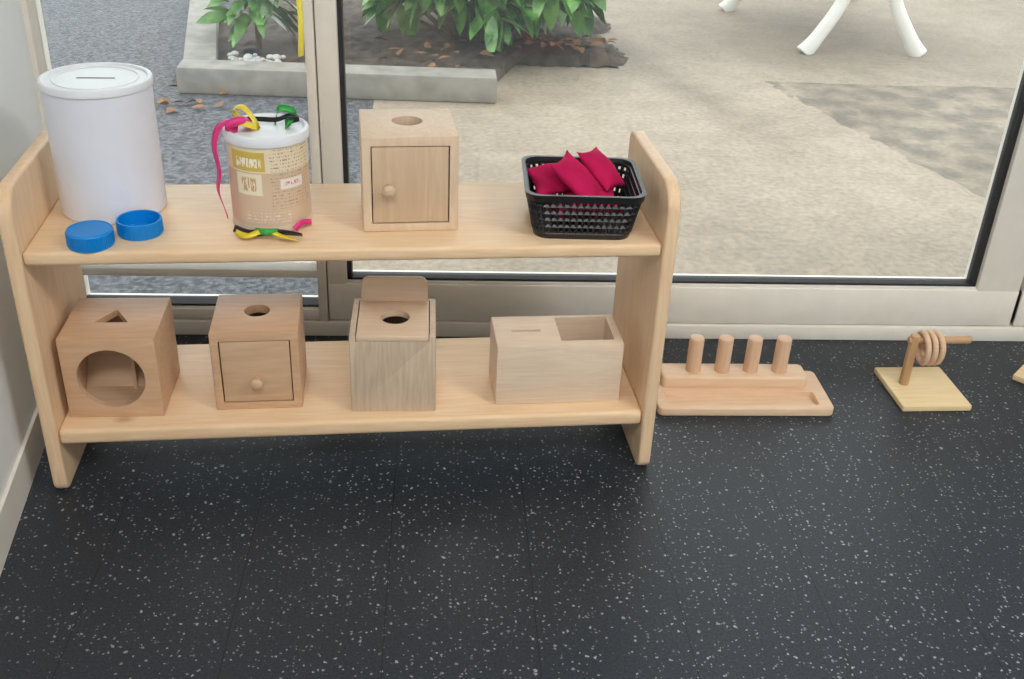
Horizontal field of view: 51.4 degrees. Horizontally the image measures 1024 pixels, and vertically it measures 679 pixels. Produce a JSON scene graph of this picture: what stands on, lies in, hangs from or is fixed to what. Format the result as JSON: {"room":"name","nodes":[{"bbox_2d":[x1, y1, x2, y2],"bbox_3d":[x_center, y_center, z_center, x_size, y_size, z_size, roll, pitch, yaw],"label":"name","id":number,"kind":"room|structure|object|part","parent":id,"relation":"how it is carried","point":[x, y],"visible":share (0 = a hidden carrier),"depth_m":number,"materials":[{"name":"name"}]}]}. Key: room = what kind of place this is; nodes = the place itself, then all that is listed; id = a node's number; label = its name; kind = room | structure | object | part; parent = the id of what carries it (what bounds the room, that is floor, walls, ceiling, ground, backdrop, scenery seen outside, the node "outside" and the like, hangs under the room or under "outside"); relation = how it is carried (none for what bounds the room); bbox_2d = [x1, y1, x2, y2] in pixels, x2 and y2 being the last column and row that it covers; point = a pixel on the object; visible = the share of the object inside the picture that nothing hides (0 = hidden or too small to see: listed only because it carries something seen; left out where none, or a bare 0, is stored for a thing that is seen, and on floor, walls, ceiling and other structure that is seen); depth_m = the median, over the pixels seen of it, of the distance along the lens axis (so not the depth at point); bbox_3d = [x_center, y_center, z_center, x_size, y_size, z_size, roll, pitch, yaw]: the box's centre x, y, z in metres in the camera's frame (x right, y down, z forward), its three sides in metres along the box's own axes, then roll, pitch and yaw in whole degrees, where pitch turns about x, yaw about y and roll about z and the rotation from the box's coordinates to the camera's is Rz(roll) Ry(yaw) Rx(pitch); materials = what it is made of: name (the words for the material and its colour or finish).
{"room":"children's room","nodes":[
{"label":"children's room","id":0,"kind":"room"},
{"bbox_2d":[0,0,43,501],"bbox_3d":[-0.878,-0.044,-0.395,1.460,2.600,4.560,0,29,-4],"label":"wall","id":1,"kind":"structure","parent":0,"point":[21,124],"depth_m":1.76,"materials":[{"name":"paint"}]},
{"bbox_2d":[0,406,44,575],"bbox_3d":[-0.481,1.077,0.227,0.008,0.070,4.537,-3,30,-10],"label":"baseboard","id":2,"kind":"structure","parent":1,"relation":"attached to","point":[14,498],"depth_m":1.70,"materials":[{"name":"paint"}]},
{"bbox_2d":[173,317,1023,340],"bbox_3d":[1.248,-0.034,2.383,4.330,0.034,0.104,0,29,-4],"label":"trim","id":3,"kind":"structure","parent":1,"relation":"attached to","point":[185,326],"depth_m":2.29,"materials":[{"name":"paint"}]},
{"bbox_2d":[20,0,90,296],"bbox_3d":[-0.857,-1.026,1.679,0.030,2.214,0.070,0,29,-4],"label":"stile","id":4,"kind":"object","parent":3,"relation":"on","point":[31,9],"visible":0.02,"depth_m":1.94,"materials":[{"name":"paint"}]},
{"bbox_2d":[81,261,316,277],"bbox_3d":[-0.647,-0.147,2.183,0.509,0.018,0.049,0,29,-4],"label":"rail","id":5,"kind":"object","parent":4,"relation":"attached to","point":[302,269],"visible":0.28,"depth_m":2.17,"materials":[{"name":"paint"}]},
{"bbox_2d":[90,293,319,319],"bbox_3d":[-0.651,-0.070,2.231,0.509,0.024,0.070,0,29,-4],"label":"rail","id":6,"kind":"object","parent":3,"relation":"on","point":[197,312],"visible":0.28,"depth_m":2.21,"materials":[{"name":"metal"}]},
{"bbox_2d":[87,294,318,306],"bbox_3d":[-0.648,-0.081,2.222,0.504,0.005,0.036,0,29,-4],"label":"bottom gasket","id":7,"kind":"object","parent":6,"relation":"on","point":[179,300],"visible":0.43,"depth_m":2.22,"materials":[{"name":"rubber"}]},
{"bbox_2d":[302,0,328,320],"bbox_3d":[-0.351,-1.023,1.716,0.018,2.216,0.084,0,29,-4],"label":"trim","id":8,"kind":"structure","parent":3,"relation":"on","point":[307,5],"depth_m":2.01,"materials":[{"name":"paint"}]},
{"bbox_2d":[314,0,347,283],"bbox_3d":[-0.320,-1.022,1.715,0.040,2.214,0.069,0,29,-4],"label":"stile","id":9,"kind":"object","parent":3,"relation":"on","point":[325,11],"visible":0.45,"depth_m":2.00,"materials":[{"name":"paint"}]},
{"bbox_2d":[336,0,352,278],"bbox_3d":[-0.295,-1.019,1.708,0.009,2.050,0.028,0,29,-4],"label":"gasket","id":10,"kind":"object","parent":9,"relation":"attached to","point":[340,20],"visible":0.8,"depth_m":2.01,"materials":[{"name":"rubber"}]},
{"bbox_2d":[328,270,1018,325],"bbox_3d":[0.351,-0.089,2.282,1.470,0.086,0.070,0,29,-4],"label":"rail","id":11,"kind":"object","parent":3,"relation":"on","point":[454,302],"visible":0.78,"depth_m":2.26,"materials":[{"name":"paint"}]},
{"bbox_2d":[347,279,976,289],"bbox_3d":[0.327,-0.119,2.243,1.335,0.006,0.026,0,29,-4],"label":"bead","id":12,"kind":"object","parent":11,"relation":"on","point":[348,280],"visible":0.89,"depth_m":2.24,"materials":[{"name":"paint"}]},
{"bbox_2d":[352,271,975,286],"bbox_3d":[0.326,-0.126,2.249,1.335,0.009,0.028,0,29,-4],"label":"bottom gasket","id":13,"kind":"object","parent":11,"relation":"attached to","point":[452,276],"visible":0.57,"depth_m":2.25,"materials":[{"name":"rubber"}]},
{"bbox_2d":[964,60,1023,291],"bbox_3d":[1.079,-1.011,1.808,0.095,2.214,0.069,0,29,-4],"label":"stile","id":14,"kind":"object","parent":3,"relation":"on","point":[1002,266],"visible":0.45,"depth_m":2.22,"materials":[{"name":"paint"}]},
{"bbox_2d":[966,71,1023,286],"bbox_3d":[1.028,-1.008,1.795,0.009,2.050,0.028,0,29,-4],"label":"gasket","id":15,"kind":"object","parent":14,"relation":"attached to","point":[1017,114],"visible":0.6,"depth_m":2.18,"materials":[{"name":"rubber"}]},
{"bbox_2d":[1010,290,1023,325],"bbox_3d":[1.828,-0.077,2.380,1.474,0.086,0.070,0,29,-4],"label":"rail","id":16,"kind":"object","parent":3,"relation":"on","point":[1018,320],"visible":0.39,"depth_m":2.31,"materials":[{"name":"paint"}]},
{"bbox_2d":[1010,277,1023,322],"bbox_3d":[1.180,-1.010,1.814,0.090,2.214,0.069,0,29,-4],"label":"stile","id":17,"kind":"object","parent":3,"relation":"on","point":[1022,283],"visible":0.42,"depth_m":2.30,"materials":[{"name":"paint"}]},
{"bbox_2d":[0,334,1023,678],"bbox_3d":[0.936,1.129,0.372,5.200,0.050,4.550,0,29,-4],"label":"floor","id":18,"kind":"structure","parent":0,"point":[872,538],"depth_m":1.67,"materials":[{"name":"rubber"}]},
{"bbox_2d":[0,130,680,487],"bbox_3d":[-0.261,-0.059,1.802,1.000,0.527,0.286,-1,30,-7],"label":"wooden shelf","id":19,"kind":"object","parent":18,"relation":"on","point":[494,222],"depth_m":1.72,"materials":[{"name":"brown wood"}]},
{"bbox_3d":[-0.747,-0.047,1.742,0.022,0.527,0.286,-1,30,-7],"label":"panel","id":20,"kind":"part","parent":19,"relation":"part of","materials":[{"name":"brown wood"}]},
{"bbox_3d":[-0.625,-0.153,1.575,0.068,0.025,0.068,0,29,-4],"label":"blue screw cap","id":21,"kind":"part","parent":19,"relation":"part of","materials":[{"name":"blue plastic"}]},
{"bbox_2d":[37,62,166,224],"bbox_3d":[-0.634,-0.307,1.659,0.166,0.210,0.166,-1,30,-7],"label":"canister","id":22,"kind":"object","parent":19,"relation":"on","point":[100,117],"visible":0.97,"depth_m":1.60,"materials":[{"name":"plastic"}]},
{"bbox_3d":[-0.630,-0.393,1.611,0.166,0.012,0.166,-1,30,-7],"label":"lid","id":23,"kind":"part","parent":22,"relation":"part of","materials":[{"name":"white plastic"}]},
{"bbox_2d":[55,298,179,416],"bbox_3d":[-0.647,0.028,1.764,0.150,0.146,0.145,-1,29,-6],"label":"box","id":24,"kind":"object","parent":19,"relation":"on","point":[118,356],"visible":1,"depth_m":1.73,"materials":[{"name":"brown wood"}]},
{"bbox_3d":[-0.566,-0.174,1.618,0.068,0.024,0.068,0,29,-4],"label":"blue screw cap","id":25,"kind":"part","parent":19,"relation":"part of","materials":[{"name":"blue plastic"}]},
{"bbox_2d":[208,293,306,409],"bbox_3d":[-0.426,0.018,1.799,0.141,0.145,0.140,-1,30,-7],"label":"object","id":26,"kind":"object","parent":19,"relation":"on","point":[236,317],"visible":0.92,"depth_m":1.75,"materials":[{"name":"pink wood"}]},
{"bbox_2d":[219,340,292,401],"bbox_3d":[-0.417,0.056,1.734,0.110,0.113,0.035,-1,30,-7],"label":"door","id":27,"kind":"structure","parent":26,"relation":"attached to","point":[241,361],"depth_m":1.74,"materials":[{"name":"beige wood"}]},
{"bbox_3d":[-0.417,0.071,1.736,0.021,0.021,0.024,-1,30,-7],"label":"knob","id":28,"kind":"part","parent":27,"relation":"part of","materials":[{"name":"beige wood"}]},
{"bbox_2d":[211,104,312,240],"bbox_3d":[-0.382,-0.262,1.628,0.145,0.183,0.169,-1,30,-7],"label":"tin can","id":29,"kind":"object","parent":19,"relation":"on","point":[267,153],"visible":1,"depth_m":1.61,"materials":[{"name":"white plastic"}]},
{"bbox_3d":[-0.374,-0.319,1.620,0.129,0.016,0.129,-1,30,-7],"label":"plastic lid","id":30,"kind":"part","parent":29,"relation":"part of","materials":[{"name":"white plastic"}]},
{"bbox_2d":[349,276,435,410],"bbox_3d":[-0.199,0.006,1.795,0.140,0.189,0.136,0,29,-4],"label":"box","id":31,"kind":"object","parent":19,"relation":"on","point":[392,333],"visible":1,"depth_m":1.76,"materials":[{"name":"brown wood"}]},
{"bbox_3d":[-0.197,-0.031,1.767,0.117,0.011,0.124,0,29,-4],"label":"lid","id":32,"kind":"part","parent":31,"relation":"part of","materials":[{"name":"brown wood"}]},
{"bbox_3d":[-0.200,-0.086,1.813,0.112,0.046,0.010,0,29,-4],"label":"lid plate","id":33,"kind":"part","parent":31,"relation":"part of","materials":[{"name":"brown wood"}]},
{"bbox_2d":[359,109,458,231],"bbox_3d":[-0.166,-0.271,1.690,0.147,0.154,0.140,-2,30,-9],"label":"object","id":34,"kind":"object","parent":19,"relation":"on","point":[377,127],"visible":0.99,"depth_m":1.64,"materials":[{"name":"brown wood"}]},
{"bbox_2d":[371,146,448,222],"bbox_3d":[-0.154,-0.233,1.625,0.116,0.122,0.035,-2,30,-9],"label":"door","id":35,"kind":"structure","parent":34,"relation":"attached to","point":[419,175],"depth_m":1.63,"materials":[{"name":"brown wood"}]},
{"bbox_3d":[-0.187,-0.227,1.617,0.021,0.021,0.024,-2,30,-9],"label":"knob","id":36,"kind":"part","parent":35,"relation":"part of","materials":[{"name":"beige wood"}]},
{"bbox_2d":[489,314,623,404],"bbox_3d":[0.074,0.033,1.845,0.215,0.114,0.108,-1,30,-7],"label":"box","id":37,"kind":"object","parent":19,"relation":"on","point":[564,358],"visible":1,"depth_m":1.80,"materials":[{"name":"brown wood"}]},
{"bbox_2d":[521,155,646,239],"bbox_3d":[0.110,-0.227,1.712,0.188,0.078,0.182,1,29,-3],"label":"plastic basket","id":38,"kind":"object","parent":19,"relation":"on","point":[546,222],"visible":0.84,"depth_m":1.65,"materials":[{"name":"black plastic"}]},
{"bbox_2d":[527,147,625,218],"bbox_3d":[0.112,-0.243,1.699,0.159,0.104,0.139,-4,30,-12],"label":"bean bag","id":39,"kind":"object","parent":38,"relation":"in","point":[568,176],"visible":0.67,"depth_m":1.69,"materials":[{"name":"fabric"}]},
{"bbox_3d":[0.224,-0.071,1.863,0.022,0.527,0.286,-1,30,-7],"label":"panel","id":40,"kind":"part","parent":19,"relation":"part of","materials":[{"name":"brown wood"}]},
{"bbox_2d":[656,334,833,415],"bbox_3d":[0.446,0.061,2.065,0.342,0.116,0.143,0,29,-4],"label":"toy","id":41,"kind":"object","parent":18,"relation":"on","point":[690,388],"visible":0.94,"depth_m":2.07,"materials":[{"name":"brown wood"}]},
{"bbox_3d":[0.435,0.072,2.105,0.290,0.026,0.056,0,29,-4],"label":"peg rail","id":42,"kind":"part","parent":41,"relation":"part of","materials":[{"name":"brown wood"}]},
{"bbox_3d":[0.444,0.104,2.089,0.342,0.018,0.143,0,29,-4],"label":"board","id":43,"kind":"part","parent":41,"relation":"part of","materials":[{"name":"brown wood"}]},
{"bbox_2d":[874,329,971,410],"bbox_3d":[0.829,0.047,2.107,0.150,0.131,0.150,0,29,-5],"label":"ring stacker","id":44,"kind":"object","parent":18,"relation":"on","point":[912,388],"visible":1,"depth_m":2.10,"materials":[{"name":"yellow wood"}]},
{"bbox_3d":[0.788,0.040,2.110,0.019,0.112,0.019,0,29,-5],"label":"post","id":45,"kind":"part","parent":44,"relation":"part of","materials":[{"name":"beige wood"}]},
{"bbox_3d":[0.822,0.098,2.135,0.140,0.013,0.150,0,29,-5],"label":"board","id":46,"kind":"part","parent":44,"relation":"part of","materials":[{"name":"yellow wood"}]},
{"bbox_3d":[0.841,0.001,2.094,0.127,0.015,0.015,0,29,-5],"label":"peg arm","id":47,"kind":"part","parent":44,"relation":"part of"},
{"bbox_2d":[1012,365,1023,383],"bbox_3d":[1.134,0.030,2.172,0.142,0.120,0.150,25,36,35],"label":"stand","id":48,"kind":"object","parent":18,"relation":"on","point":[1018,376],"visible":1,"depth_m":2.19,"materials":[{"name":"yellow wood"}]},
{"label":"outside","id":49,"kind":"structure","parent":0,"visible":0},
{"bbox_2d":[40,0,1023,294],"bbox_3d":[-0.254,-4.246,9.949,26.000,0.100,17.390,0,29,-4],"label":"ground","id":50,"kind":"structure","parent":49,"point":[857,155],"depth_m":3.69,"materials":[{"name":"concrete"}]},
{"bbox_2d":[175,0,496,102],"bbox_3d":[-1.062,-1.171,4.203,0.911,0.095,2.150,-23,38,-37],"label":"curb","id":51,"kind":"object","parent":50,"relation":"on","point":[200,71],"visible":0.81,"depth_m":3.75,"materials":[{"name":"concrete"}]},
{"bbox_2d":[156,32,617,112],"bbox_3d":[-0.454,-1.052,4.040,1.948,0.090,0.478,-11,32,-23],"label":"fallen leaves","id":52,"kind":"object","parent":50,"relation":"on","point":[595,41],"visible":0.89,"depth_m":4.23,"materials":[{"name":"brown plant"}]},
{"bbox_2d":[171,0,627,84],"bbox_3d":[-0.403,-1.323,4.557,1.760,0.078,1.598,0,29,-4],"label":"soil","id":53,"kind":"object","parent":50,"relation":"on","point":[362,47],"visible":0.39,"depth_m":4.27,"materials":[{"name":"brown soil"}]},
{"bbox_2d":[196,0,303,56],"bbox_3d":[-0.971,-1.358,3.979,0.452,0.568,0.417,18,33,26],"label":"shrub","id":54,"kind":"object","parent":53,"relation":"on","point":[258,14],"visible":0.94,"depth_m":3.99,"materials":[{"name":"green plant"}]},
{"bbox_3d":[-0.968,-1.332,4.001,0.023,0.500,0.024,0,29,-4],"label":"stem","id":55,"kind":"part","parent":54,"relation":"part of","materials":[{"name":"green plant"}]},
{"bbox_3d":[-0.793,-1.237,3.927,0.042,0.422,0.041,0,29,-4],"label":"yellow blade","id":56,"kind":"part","parent":54,"relation":"part of","materials":[{"name":"yellow plant"}]},
{"bbox_2d":[227,51,285,61],"bbox_3d":[-0.947,-1.029,3.921,0.220,0.042,0.139,0,29,-4],"label":"pebbles","id":57,"kind":"object","parent":53,"relation":"on","point":[231,56],"visible":0.62,"depth_m":3.92,"materials":[{"name":"white stone"}]},
{"bbox_2d":[361,0,612,51],"bbox_3d":[-0.119,-1.625,4.163,1.254,0.955,0.863,-1,29,-6],"label":"bush","id":58,"kind":"object","parent":53,"relation":"on","point":[468,20],"visible":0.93,"depth_m":4.14,"materials":[{"name":"green plant"}]},
{"bbox_2d":[719,0,926,56],"bbox_3d":[1.482,-1.930,4.923,0.850,0.967,1.248,0,29,-4],"label":"garden chair","id":59,"kind":"object","parent":50,"relation":"on","point":[913,46],"visible":0.94,"depth_m":4.58,"materials":[{"name":"white plastic"}]},
{"bbox_3d":[1.189,-1.812,5.189,0.309,0.478,0.064,9,30,12],"label":"leg","id":60,"kind":"part","parent":59,"relation":"part of","materials":[{"name":"white plastic"}]},
{"bbox_3d":[1.378,-1.442,4.545,0.288,0.476,0.062,-8,31,-19],"label":"leg","id":61,"kind":"part","parent":59,"relation":"part of","materials":[{"name":"white plastic"}]},
{"bbox_3d":[1.681,-1.442,4.570,0.277,0.475,0.060,8,30,10],"label":"leg","id":62,"kind":"part","parent":59,"relation":"part of","materials":[{"name":"white plastic"}]}
]}

